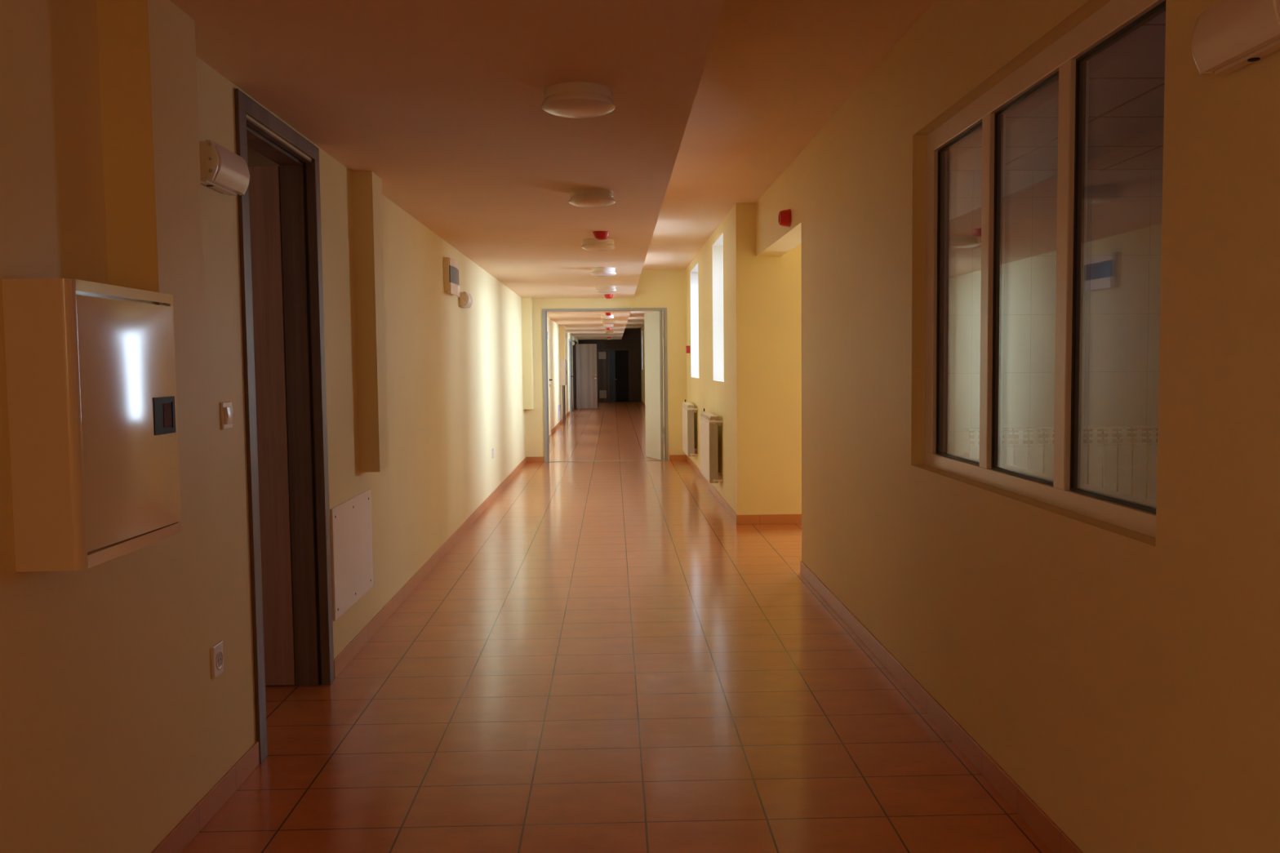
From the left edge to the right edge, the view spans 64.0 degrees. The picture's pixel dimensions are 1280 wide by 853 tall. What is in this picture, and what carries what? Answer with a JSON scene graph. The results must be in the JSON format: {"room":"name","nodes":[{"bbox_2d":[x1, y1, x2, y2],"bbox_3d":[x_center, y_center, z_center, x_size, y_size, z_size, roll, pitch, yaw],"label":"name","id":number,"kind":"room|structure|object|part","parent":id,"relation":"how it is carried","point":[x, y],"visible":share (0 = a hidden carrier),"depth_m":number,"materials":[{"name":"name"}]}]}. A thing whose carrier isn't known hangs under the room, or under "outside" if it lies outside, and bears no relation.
{"room":"building corridor","nodes":[
{"label":"building corridor","id":0,"kind":"room"},
{"bbox_2d":[247,146,279,166],"bbox_3d":[-2.941,-1.379,4.349,2.580,0.100,4.000,-1,3,-1],"label":"ceiling","id":1,"kind":"structure","parent":0,"point":[255,158],"depth_m":5.38,"materials":[{"name":"white paint"}]},
{"bbox_2d":[0,0,578,852],"bbox_3d":[-1.877,-0.728,16.292,0.147,2.545,50.700,-1,3,-1],"label":"wall","id":2,"kind":"structure","parent":0,"point":[115,722],"depth_m":3.30,"materials":[{"name":"beige paint"}]},
{"bbox_2d":[1,278,182,571],"bbox_3d":[-1.361,-0.018,2.606,0.161,0.667,0.555,-1,3,-1],"label":"upper cabinet","id":3,"kind":"object","parent":2,"relation":"attached to","point":[91,366],"visible":1,"depth_m":2.40,"materials":[{"name":"beige metal"}]},
{"bbox_3d":[-1.297,-0.018,2.607,0.018,0.599,0.496,-1,3,0],"label":"cabinet door","id":4,"kind":"part","parent":3,"relation":"part of","materials":[{"name":"beige metal"}]},
{"bbox_2d":[96,0,208,391],"bbox_3d":[-1.390,-0.652,2.938,0.136,1.105,0.315,-1,3,-1],"label":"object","id":5,"kind":"structure","parent":2,"relation":"attached to","point":[147,48],"depth_m":2.80,"materials":[{"name":"beige paint"}]},
{"bbox_2d":[151,741,259,852],"bbox_3d":[-1.395,1.375,1.679,0.010,0.090,4.460,-1,3,-1],"label":"baseboard","id":6,"kind":"structure","parent":2,"relation":"attached to","point":[188,828],"depth_m":3.42,"materials":[{"name":"tile"}]},
{"bbox_2d":[211,640,224,679],"bbox_3d":[-1.449,0.801,3.517,0.012,0.110,0.090,-1,3,-1],"label":"power socket","id":7,"kind":"object","parent":2,"relation":"attached to","point":[217,651],"visible":1,"depth_m":3.50,"materials":[{"name":"beige plastic"}]},
{"bbox_2d":[199,139,249,195],"bbox_3d":[-1.433,-0.884,3.521,0.086,0.138,0.301,-1,3,-1],"label":"emergency light","id":8,"kind":"object","parent":2,"relation":"attached to","point":[222,170],"visible":0.97,"depth_m":3.44,"materials":[{"name":"beige plastic"}]},
{"bbox_3d":[-1.449,-0.820,3.517,0.028,0.008,0.276,-1,3,-1],"label":"rail","id":9,"kind":"part","parent":8,"relation":"part of","materials":[{"name":"beige plastic"}]},
{"bbox_2d":[220,401,234,429],"bbox_3d":[-1.457,-0.039,3.627,0.021,0.096,0.090,-1,3,-1],"label":"light switch","id":10,"kind":"object","parent":2,"relation":"attached to","point":[227,411],"visible":1,"depth_m":3.60,"materials":[{"name":"beige plastic"}]},
{"bbox_2d":[234,88,334,764],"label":"door","id":11,"kind":"structure","parent":2,"relation":"in","point":[279,210],"depth_m":4.76,"materials":[{"name":"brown wood"}]},
{"bbox_2d":[329,488,373,621],"bbox_3d":[-1.497,0.648,5.350,0.014,0.548,0.790,-1,3,-1],"label":"access panel","id":12,"kind":"object","parent":2,"relation":"attached to","point":[351,531],"visible":1,"depth_m":5.28,"materials":[{"name":"white plastic"}]},
{"bbox_2d":[351,171,389,472],"bbox_3d":[-1.472,-0.561,5.604,0.107,1.605,0.230,-1,3,-1],"label":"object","id":13,"kind":"structure","parent":2,"relation":"attached to","point":[366,186],"depth_m":5.51,"materials":[{"name":"beige paint"}]},
{"bbox_2d":[333,457,526,679],"bbox_3d":[-1.629,0.849,10.472,0.010,0.090,11.055,-1,3,-1],"label":"baseboard","id":14,"kind":"structure","parent":2,"relation":"attached to","point":[348,654],"depth_m":6.68,"materials":[{"name":"ceramic"}]},
{"bbox_2d":[443,257,460,297],"bbox_3d":[-1.576,-1.253,8.632,0.072,0.295,0.500,-1,3,-1],"label":"box","id":15,"kind":"object","parent":2,"relation":"attached to","point":[451,281],"visible":1,"depth_m":8.42,"materials":[{"name":"beige plastic"}]},
{"bbox_3d":[-1.556,-1.266,8.632,0.023,0.140,0.490,-1,3,-1],"label":"sign panel","id":16,"kind":"part","parent":15,"relation":"part of","materials":[{"name":"grey plastic"}]},
{"bbox_2d":[458,291,472,308],"bbox_3d":[-1.586,-1.151,9.339,0.086,0.138,0.301,-1,3,-1],"label":"emergency light","id":17,"kind":"object","parent":2,"relation":"attached to","point":[465,299],"visible":0.99,"depth_m":9.20,"materials":[{"name":"beige plastic"}]},
{"bbox_2d":[465,291,472,307],"bbox_3d":[-1.563,-1.155,9.340,0.039,0.128,0.264,-1,3,-1],"label":"diffuser","id":18,"kind":"object","parent":17,"relation":"attached to","point":[468,300],"depth_m":9.27,"materials":[{"name":"white plastic"}]},
{"bbox_2d":[521,297,533,409],"bbox_3d":[-1.724,-1.119,15.736,0.141,1.700,0.310,-1,3,-1],"label":"trim","id":19,"kind":"structure","parent":2,"relation":"attached to","point":[526,302],"depth_m":15.59,"materials":[{"name":"beige paint"}]},
{"bbox_2d":[547,337,552,435],"bbox_3d":[-1.948,-0.849,21.995,0.109,2.095,0.900,-1,3,-1],"label":"door","id":20,"kind":"structure","parent":2,"relation":"in","point":[548,376],"depth_m":22.17,"materials":[{"name":"beige paint"}]},
{"bbox_2d":[551,417,563,434],"bbox_3d":[-2.020,-0.030,25.173,0.010,0.090,5.150,-1,3,-1],"label":"baseboard","id":21,"kind":"structure","parent":2,"relation":"attached to","point":[561,421],"depth_m":24.78,"materials":[{"name":"ceramic"}]},
{"bbox_2d":[557,404,560,422],"bbox_3d":[-2.040,-0.348,25.880,0.014,0.400,1.200,-1,3,-1],"label":"access panel","id":22,"kind":"object","parent":2,"relation":"attached to","point":[559,405],"visible":1,"depth_m":25.61,"materials":[{"name":"white plastic"}]},
{"bbox_2d":[559,325,566,359],"bbox_3d":[-2.026,-2.190,26.823,0.138,0.885,0.700,-1,3,-1],"label":"trim","id":23,"kind":"structure","parent":2,"relation":"attached to","point":[562,328],"depth_m":26.48,"materials":[{"name":"beige paint"}]},
{"bbox_2d":[559,360,566,385],"bbox_3d":[-2.001,-1.411,26.725,0.162,0.660,0.610,-1,3,-1],"label":"upper cabinet","id":24,"kind":"object","parent":2,"relation":"attached to","point":[562,363],"visible":0.99,"depth_m":26.43,"materials":[{"name":"beige metal"}]},
{"bbox_3d":[-1.938,-1.412,26.726,0.018,0.592,0.551,-1,3,0],"label":"cabinet door","id":25,"kind":"part","parent":24,"relation":"part of","materials":[{"name":"beige metal"}]},
{"bbox_2d":[562,385,565,421],"bbox_3d":[-2.135,-1.299,28.226,0.090,2.260,1.080,-1,3,-1],"label":"door","id":26,"kind":"structure","parent":2,"relation":"in","point":[564,397],"depth_m":28.68,"materials":[{"name":"grey wood"}]},
{"bbox_2d":[568,338,573,413],"bbox_3d":[-2.248,-1.648,33.213,0.109,2.360,1.960,-1,3,-1],"label":"door","id":27,"kind":"structure","parent":2,"relation":"in","point":[571,376],"depth_m":33.47,"materials":[{"name":"grey wood"}]},
{"bbox_2d":[572,340,597,408],"bbox_3d":[-1.899,-1.777,35.295,0.844,2.360,0.184,0,3,5],"label":"door","id":28,"kind":"structure","parent":2,"relation":"in","point":[584,355],"depth_m":35.25,"materials":[{"name":"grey wood"}]},
{"bbox_3d":[-2.230,-1.776,35.345,0.160,2.360,0.130,-1,3,-1],"label":"casing","id":29,"kind":"part","parent":28,"relation":"part of","materials":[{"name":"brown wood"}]},
{"bbox_2d":[524,269,686,460],"bbox_3d":[-0.412,-0.996,16.024,3.070,3.080,0.180,-1,3,-1],"label":"wall","id":30,"kind":"structure","parent":0,"point":[655,288],"depth_m":15.92,"materials":[{"name":"beige paint"}]},
{"bbox_2d":[526,456,544,462],"bbox_3d":[-1.634,0.518,15.987,0.273,0.090,0.010,-1,3,-1],"label":"baseboard","id":31,"kind":"structure","parent":30,"relation":"attached to","point":[529,460],"depth_m":15.98,"materials":[{"name":"ceramic"}]},
{"bbox_2d":[542,307,668,462],"bbox_3d":[-0.547,-0.663,16.302,1.935,2.385,0.726,-1,3,-1],"label":"door","id":32,"kind":"structure","parent":30,"relation":"in","point":[654,334],"depth_m":16.10,"materials":[{"name":"grey metal"}]},
{"bbox_2d":[669,454,686,460],"bbox_3d":[0.597,0.490,16.044,0.270,0.090,0.010,-1,3,-1],"label":"baseboard","id":33,"kind":"structure","parent":30,"relation":"attached to","point":[672,457],"depth_m":16.04,"materials":[{"name":"tile"}]},
{"bbox_2d":[578,328,641,402],"bbox_3d":[-1.095,-2.530,41.689,3.070,3.080,0.160,-1,3,-1],"label":"wall","id":34,"kind":"structure","parent":0,"point":[631,338],"depth_m":41.59,"materials":[{"name":"paint"}]},
{"bbox_2d":[596,349,607,402],"bbox_3d":[-1.721,-2.056,41.575,0.760,2.160,0.090,-1,3,-1],"label":"door","id":35,"kind":"structure","parent":34,"relation":"in","point":[602,375],"depth_m":41.58,"materials":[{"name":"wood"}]},
{"bbox_3d":[-1.530,-2.881,41.521,0.300,0.290,0.010,-1,3,-1],"label":"panel","id":36,"kind":"part","parent":35,"relation":"part of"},
{"bbox_3d":[-1.503,-1.309,41.616,0.280,0.320,0.010,-1,3,-1],"label":"panel","id":37,"kind":"part","parent":35,"relation":"part of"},
{"bbox_2d":[607,348,631,402],"bbox_3d":[-0.853,-2.079,41.648,0.940,2.180,0.109,-1,3,-1],"label":"door frame","id":38,"kind":"structure","parent":34,"relation":"in","point":[623,379],"depth_m":41.66,"materials":[{"name":"brown wood"}]},
{"bbox_2d":[608,350,615,399],"bbox_3d":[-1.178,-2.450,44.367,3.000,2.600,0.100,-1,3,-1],"label":"door","id":39,"kind":"structure","parent":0,"point":[611,353],"depth_m":44.33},
{"bbox_2d":[181,400,1052,852],"bbox_3d":[-0.353,0.517,17.759,8.600,0.150,53.800,-1,3,-1],"label":"floor","id":40,"kind":"structure","parent":0,"point":[604,660],"depth_m":4.46,"materials":[{"name":"tile"}]},
{"bbox_2d":[169,0,1165,339],"bbox_3d":[0.994,-2.305,16.174,5.920,0.555,50.900,-1,3,-1],"label":"ceiling","id":41,"kind":"structure","parent":0,"point":[442,100],"depth_m":4.57,"materials":[{"name":"white paint"}]},
{"bbox_2d":[541,81,615,118],"bbox_3d":[-0.234,-1.233,3.898,0.281,0.086,0.281,-1,3,-1],"label":"ceiling lamp","id":42,"kind":"object","parent":41,"relation":"attached to","point":[572,100],"visible":1,"depth_m":3.81,"materials":[{"name":"beige plastic"}]},
{"bbox_2d":[568,188,615,207],"bbox_3d":[-0.288,-1.369,6.164,0.281,0.086,0.281,-1,3,-1],"label":"ceiling lamp","id":43,"kind":"object","parent":41,"relation":"attached to","point":[583,197],"visible":1,"depth_m":6.06,"materials":[{"name":"beige plastic"}]},
{"bbox_2d":[568,194,615,207],"bbox_3d":[-0.288,-1.353,6.165,0.281,0.056,0.281,-1,3,-1],"label":"diffuser","id":44,"kind":"object","parent":43,"relation":"attached to","point":[578,200],"depth_m":6.07,"materials":[{"name":"white"}]},
{"bbox_2d":[581,238,615,251],"bbox_3d":[-0.348,-1.510,8.539,0.281,0.086,0.281,-1,3,-1],"label":"ceiling lamp","id":45,"kind":"object","parent":41,"relation":"attached to","point":[589,244],"visible":0.99,"depth_m":8.44,"materials":[{"name":"beige plastic"}]},
{"bbox_2d":[581,242,615,251],"bbox_3d":[-0.347,-1.496,8.540,0.281,0.056,0.281,-1,3,-1],"label":"diffuser","id":46,"kind":"object","parent":45,"relation":"attached to","point":[595,246],"depth_m":8.45,"materials":[{"name":"white plastic"}]},
{"bbox_2d":[592,231,609,239],"bbox_3d":[-0.304,-1.493,8.020,0.136,0.060,0.136,-1,3,-1],"label":"detector","id":47,"kind":"object","parent":41,"relation":"attached to","point":[598,235],"visible":1,"depth_m":7.97,"materials":[{"name":"red plastic"}]},
{"bbox_2d":[590,266,616,276],"bbox_3d":[-0.396,-1.659,11.014,0.281,0.086,0.281,-1,3,-1],"label":"ceiling lamp","id":48,"kind":"object","parent":41,"relation":"attached to","point":[598,271],"visible":1,"depth_m":10.91,"materials":[{"name":"beige plastic"}]},
{"bbox_2d":[590,270,616,276],"bbox_3d":[-0.395,-1.644,11.015,0.281,0.056,0.281,-1,3,-1],"label":"diffuser","id":49,"kind":"object","parent":48,"relation":"attached to","point":[594,273],"depth_m":10.92,"materials":[{"name":"white plastic"}]},
{"bbox_2d":[595,285,616,293],"bbox_3d":[-0.452,-1.808,13.509,0.281,0.086,0.281,-1,3,-1],"label":"ceiling lamp","id":50,"kind":"object","parent":41,"relation":"attached to","point":[602,289],"visible":1,"depth_m":13.40,"materials":[{"name":"beige plastic"}]},
{"bbox_2d":[595,288,616,293],"bbox_3d":[-0.452,-1.793,13.510,0.281,0.056,0.281,-1,3,-1],"label":"diffuser","id":51,"kind":"object","parent":50,"relation":"attached to","point":[598,290],"depth_m":13.41,"materials":[{"name":"white plastic"}]},
{"bbox_2d":[600,314,613,319],"bbox_3d":[-0.676,-2.267,21.192,0.281,0.086,0.281,-1,3,-1],"label":"ceiling lamp","id":52,"kind":"object","parent":41,"relation":"attached to","point":[604,316],"visible":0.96,"depth_m":21.09,"materials":[{"name":"beige plastic"}]},
{"bbox_2d":[600,315,613,319],"bbox_3d":[-0.676,-2.252,21.193,0.281,0.056,0.281,-1,3,-1],"label":"diffuser","id":53,"kind":"object","parent":52,"relation":"attached to","point":[602,317],"depth_m":21.09,"materials":[{"name":"white plastic"}]},
{"bbox_2d":[601,320,613,324],"bbox_3d":[-0.740,-2.410,23.587,0.281,0.086,0.281,-1,3,-1],"label":"ceiling lamp","id":54,"kind":"object","parent":41,"relation":"attached to","point":[606,322],"visible":1,"depth_m":23.48,"materials":[{"name":"beige plastic"}]},
{"bbox_2d":[601,321,613,324],"bbox_3d":[-0.740,-2.395,23.588,0.281,0.056,0.281,-1,3,-1],"label":"diffuser","id":55,"kind":"object","parent":54,"relation":"attached to","point":[606,322],"depth_m":23.49,"materials":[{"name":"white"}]},
{"bbox_2d":[604,293,613,298],"bbox_3d":[-0.460,-1.917,15.106,0.136,0.060,0.136,-1,3,-1],"label":"detector","id":56,"kind":"object","parent":41,"relation":"attached to","point":[607,295],"visible":1,"depth_m":15.06,"materials":[{"name":"red plastic"}]},
{"bbox_2d":[603,324,613,327],"bbox_3d":[-0.806,-2.559,26.082,0.281,0.086,0.281,-1,3,-1],"label":"ceiling lamp","id":57,"kind":"object","parent":41,"relation":"attached to","point":[604,325],"visible":1,"depth_m":25.97,"materials":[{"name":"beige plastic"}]},
{"bbox_2d":[604,330,613,333],"bbox_3d":[-0.945,-2.870,31.270,0.281,0.086,0.281,-1,3,-1],"label":"ceiling lamp","id":58,"kind":"object","parent":41,"relation":"attached to","point":[607,331],"visible":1,"depth_m":31.16,"materials":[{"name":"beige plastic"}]},
{"bbox_2d":[640,210,732,508],"bbox_3d":[0.665,-1.544,25.781,0.400,2.980,31.800,-1,3,-1],"label":"wall","id":59,"kind":"structure","parent":0,"point":[703,392],"depth_m":11.96,"materials":[{"name":"beige paint"}]},
{"bbox_2d":[641,329,642,369],"bbox_3d":[0.269,-2.978,39.814,0.369,1.540,1.000,-1,3,-1],"label":"window","id":60,"kind":"structure","parent":59,"relation":"in","point":[642,330],"depth_m":40.31,"materials":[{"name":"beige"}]},
{"bbox_2d":[685,346,689,353],"bbox_3d":[0.712,-1.148,15.263,0.058,0.110,0.110,-1,3,-1],"label":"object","id":61,"kind":"object","parent":59,"relation":"attached to","point":[687,348],"visible":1,"depth_m":15.21,"materials":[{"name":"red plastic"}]},
{"bbox_2d":[682,399,697,456],"bbox_3d":[0.706,0.008,14.502,0.140,0.746,1.077,-1,3,-1],"label":"radiator","id":62,"kind":"object","parent":59,"relation":"attached to","point":[688,444],"visible":1,"depth_m":14.02,"materials":[{"name":"white metal"}]},
{"bbox_3d":[0.696,0.060,14.002,0.086,0.700,0.008,-1,3,-1],"label":"plate","id":63,"kind":"part","parent":62,"relation":"part of","materials":[{"name":"grey metal"}]},
{"bbox_2d":[690,262,698,377],"bbox_3d":[0.947,-1.456,14.344,0.369,1.540,1.390,-1,3,-1],"label":"window","id":64,"kind":"structure","parent":59,"relation":"in","point":[694,273],"depth_m":15.03,"materials":[{"name":"beige glass"}]},
{"bbox_2d":[700,408,723,483],"bbox_3d":[0.789,0.195,11.379,0.140,0.746,1.157,-1,3,-1],"label":"radiator","id":65,"kind":"object","parent":59,"relation":"attached to","point":[709,423],"visible":1,"depth_m":10.87,"materials":[{"name":"white metal"}]},
{"bbox_3d":[0.780,0.249,10.839,0.086,0.700,0.008,-1,3,-1],"label":"plate","id":66,"kind":"part","parent":65,"relation":"part of","materials":[{"name":"grey metal"}]},
{"bbox_2d":[686,455,737,524],"bbox_3d":[0.822,0.681,12.820,0.010,0.090,6.480,-1,3,-1],"label":"baseboard","id":67,"kind":"structure","parent":59,"relation":"attached to","point":[731,512],"depth_m":11.46,"materials":[{"name":"tile"}]},
{"bbox_2d":[712,232,724,382],"bbox_3d":[1.032,-1.265,11.151,0.369,1.540,1.150,-1,3,-1],"label":"window","id":68,"kind":"structure","parent":59,"relation":"in","point":[717,246],"depth_m":11.71,"materials":[{"name":"beige glass"}]},
{"bbox_2d":[730,203,801,515],"bbox_3d":[2.366,-0.599,9.748,2.950,2.980,0.400,-1,3,-1],"label":"wall","id":69,"kind":"structure","parent":0,"point":[766,291],"depth_m":9.53,"materials":[{"name":"beige paint"}]},
{"bbox_2d":[737,514,801,524],"bbox_3d":[1.458,0.867,9.606,1.090,0.090,0.010,-1,3,-1],"label":"baseboard","id":70,"kind":"structure","parent":69,"relation":"attached to","point":[762,518],"depth_m":9.60,"materials":[{"name":"tile"}]},
{"bbox_2d":[755,152,801,256],"bbox_3d":[1.214,-1.747,8.311,0.231,0.490,2.270,-1,3,-1],"label":"lintel","id":71,"kind":"object","parent":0,"point":[772,239],"visible":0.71,"depth_m":8.27,"materials":[{"name":"beige paint"}]},
{"bbox_2d":[777,208,791,226],"bbox_3d":[1.078,-1.555,7.642,0.080,0.134,0.134,-1,3,-1],"label":"fire alarm","id":72,"kind":"object","parent":71,"relation":"attached to","point":[784,215],"visible":1,"depth_m":7.59,"materials":[{"name":"red plastic"}]},
{"bbox_2d":[800,0,1279,852],"bbox_3d":[1.431,0.048,-0.846,0.145,2.980,16.230,-1,3,-1],"label":"wall","id":73,"kind":"structure","parent":0,"point":[1127,682],"depth_m":2.96,"materials":[{"name":"beige paint"}]},
{"bbox_2d":[800,560,1083,852],"bbox_3d":[1.369,1.491,-0.759,0.010,0.090,16.235,-1,3,-1],"label":"baseboard","id":74,"kind":"structure","parent":73,"relation":"attached to","point":[1046,829],"depth_m":3.96,"materials":[{"name":"ceramic"}]},
{"bbox_2d":[924,0,1165,538],"bbox_3d":[1.328,-0.494,3.525,0.060,1.460,2.076,-1,3,-1],"label":"window","id":75,"kind":"structure","parent":73,"relation":"in","point":[1066,60],"depth_m":3.36,"materials":[{"name":"beige plastic"}]},
{"bbox_2d":[968,457,1156,506],"bbox_3d":[1.516,0.231,3.587,0.250,0.020,2.450,-1,3,-1],"label":"windowsill","id":76,"kind":"structure","parent":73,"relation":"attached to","point":[1141,500],"depth_m":3.59,"materials":[{"name":"beige"}]},
{"bbox_2d":[1191,0,1279,75],"bbox_3d":[1.229,-0.813,2.058,0.086,0.138,0.301,-1,3,-1],"label":"emergency light","id":77,"kind":"object","parent":73,"relation":"attached to","point":[1228,36],"visible":1,"depth_m":2.07,"materials":[{"name":"beige plastic"}]},
{"bbox_3d":[1.247,-0.750,2.055,0.028,0.008,0.276,-1,3,-1],"label":"rail","id":78,"kind":"part","parent":77,"relation":"part of","materials":[{"name":"beige plastic"}]},
{"bbox_2d":[945,169,1162,457],"bbox_3d":[2.737,-0.365,5.788,2.820,2.980,0.150,-1,3,-1],"label":"wall","id":79,"kind":"structure","parent":0,"point":[1125,207],"depth_m":5.68,"materials":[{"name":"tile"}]},
{"bbox_2d":[964,425,1157,501],"bbox_3d":[2.778,0.397,5.686,1.962,0.800,0.136,-1,3,-1],"label":"radiator","id":80,"kind":"object","parent":79,"relation":"attached to","point":[1119,459],"visible":0.23,"depth_m":5.60,"materials":[{"name":"white metal"}]},
{"bbox_3d":[2.777,0.415,5.727,1.928,0.560,0.056,-1,3,-1],"label":"plate","id":81,"kind":"part","parent":80,"relation":"part of","materials":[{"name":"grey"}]}
]}

